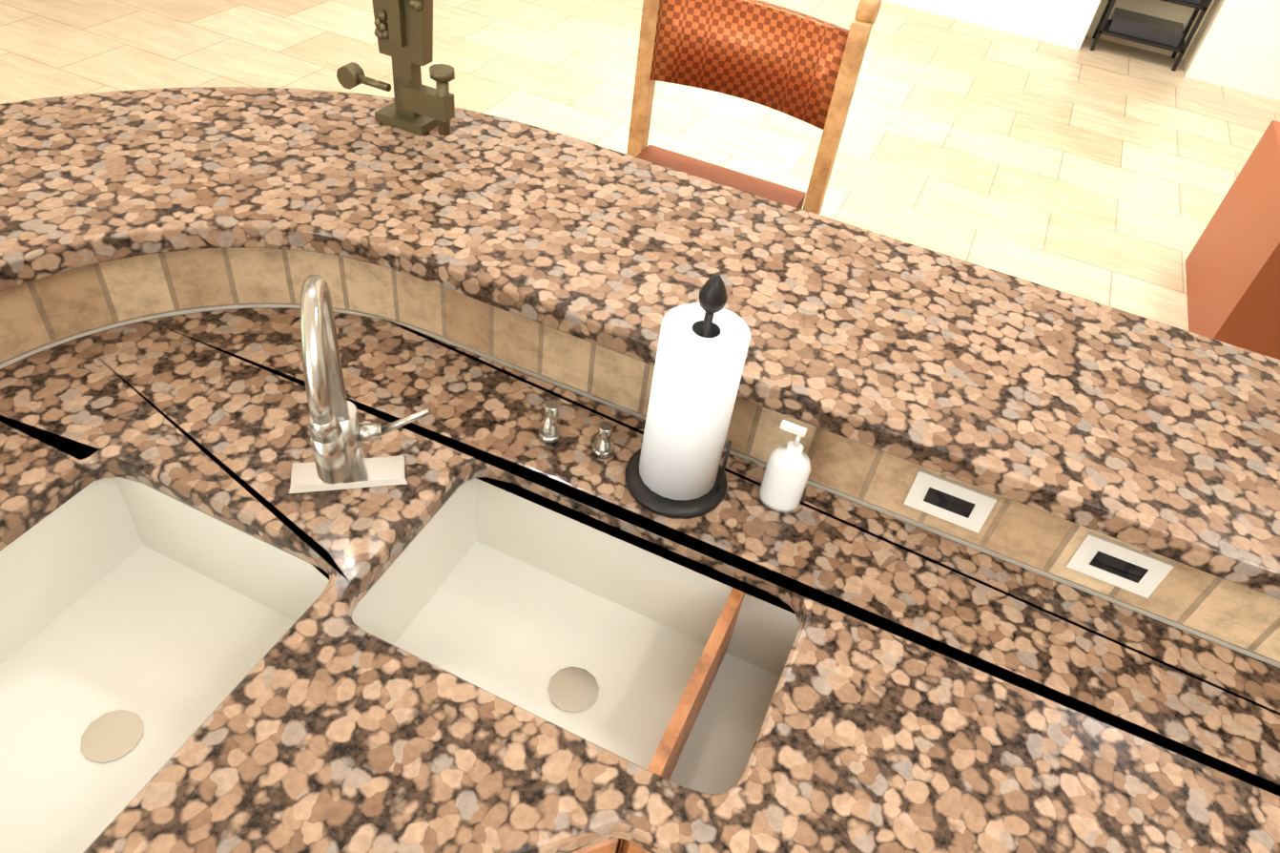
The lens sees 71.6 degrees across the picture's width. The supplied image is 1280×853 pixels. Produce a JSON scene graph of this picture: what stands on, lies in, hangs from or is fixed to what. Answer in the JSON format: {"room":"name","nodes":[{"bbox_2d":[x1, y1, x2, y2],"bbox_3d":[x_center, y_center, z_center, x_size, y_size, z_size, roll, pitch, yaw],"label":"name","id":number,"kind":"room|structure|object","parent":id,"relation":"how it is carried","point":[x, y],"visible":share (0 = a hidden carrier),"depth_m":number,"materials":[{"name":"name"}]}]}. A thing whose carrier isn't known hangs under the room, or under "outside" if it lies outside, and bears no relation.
{"room":"kitchen","nodes":[
{"label":"kitchen","id":0,"kind":"room"},
{"bbox_2d":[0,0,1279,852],"bbox_3d":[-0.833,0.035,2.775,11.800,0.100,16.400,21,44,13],"label":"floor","id":1,"kind":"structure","parent":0,"point":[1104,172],"depth_m":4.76,"materials":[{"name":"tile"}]},
{"bbox_2d":[0,86,1279,852],"bbox_3d":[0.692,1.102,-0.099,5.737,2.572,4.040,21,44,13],"label":"kitchen counter","id":2,"kind":"object","parent":1,"relation":"on","point":[529,642],"visible":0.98,"depth_m":1.36,"materials":[{"name":"brown stone"}]},
{"bbox_2d":[336,0,454,135],"bbox_3d":[-0.660,-0.879,1.656,0.712,0.541,0.154,21,44,13],"label":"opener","id":3,"kind":"object","parent":2,"relation":"on","point":[403,32],"visible":0.98,"depth_m":1.71,"materials":[{"name":"gold metal"}]},
{"bbox_2d":[0,467,808,852],"bbox_3d":[-0.403,0.393,1.214,1.048,0.184,0.818,21,44,13],"label":"sink","id":4,"kind":"object","parent":2,"relation":"in","point":[130,611],"depth_m":1.38,"materials":[{"name":"beige ceramic"}]},
{"bbox_2d":[289,273,615,493],"bbox_3d":[-0.283,-0.062,1.226,0.421,0.396,0.413,21,44,13],"label":"kitchen faucet","id":5,"kind":"object","parent":2,"relation":"on","point":[340,433],"visible":1,"depth_m":1.20,"materials":[{"name":"silver metal"}]},
{"bbox_2d":[624,273,751,518],"bbox_3d":[0.079,-0.056,1.286,0.164,0.388,0.164,21,44,13],"label":"paper towel holder","id":6,"kind":"object","parent":2,"relation":"on","point":[674,468],"visible":1,"depth_m":1.25,"materials":[{"name":"white paper"}]},
{"bbox_2d":[759,419,810,512],"bbox_3d":[0.227,0.061,1.354,0.066,0.158,0.045,21,44,13],"label":"soap bottle","id":7,"kind":"object","parent":2,"relation":"on","point":[785,477],"visible":1,"depth_m":1.34,"materials":[{"name":"white plastic"}]},
{"bbox_2d":[626,0,881,214],"bbox_3d":[0.149,-0.518,2.484,0.584,1.318,0.485,21,44,13],"label":"bar stool","id":8,"kind":"object","parent":1,"relation":"on","point":[802,67],"visible":0.54,"depth_m":2.32,"materials":[{"name":"orange fabric"}]},
{"bbox_2d":[1090,0,1212,71],"bbox_3d":[3.570,-3.086,5.907,0.575,1.200,0.325,21,44,13],"label":"rack","id":9,"kind":"object","parent":1,"relation":"on","point":[1146,30],"visible":0.98,"depth_m":6.11,"materials":[{"name":"black metal"}]},
{"bbox_2d":[1185,120,1279,359],"bbox_3d":[3.392,-0.473,3.180,2.200,1.040,0.975,21,44,13],"label":"sofa","id":10,"kind":"object","parent":1,"relation":"on","point":[1232,266],"visible":0.9,"depth_m":3.42,"materials":[{"name":"brown leather"}]},
{"bbox_2d":[0,304,1279,667],"bbox_3d":[-0.550,0.895,1.027,2.458,1.073,2.880,21,44,13],"label":"trim strip","id":11,"kind":"object","parent":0,"point":[1000,556],"depth_m":1.48,"materials":[{"name":"granite"},{"name":"travertine tile"},{"name":"paint"}]},
{"bbox_2d":[881,0,1279,100],"bbox_3d":[1.620,-4.700,5.666,11.530,3.439,0.400,21,44,13],"label":"wall","id":12,"kind":"structure","parent":0,"point":[1235,44],"depth_m":5.99,"materials":[{"name":"paint"}]},
{"bbox_2d":[1085,0,1214,59],"bbox_3d":[0.804,-5.207,6.077,9.500,3.439,0.099,21,44,13],"label":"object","id":13,"kind":"structure","parent":0,"point":[1171,11],"depth_m":6.28,"materials":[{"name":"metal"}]}
]}

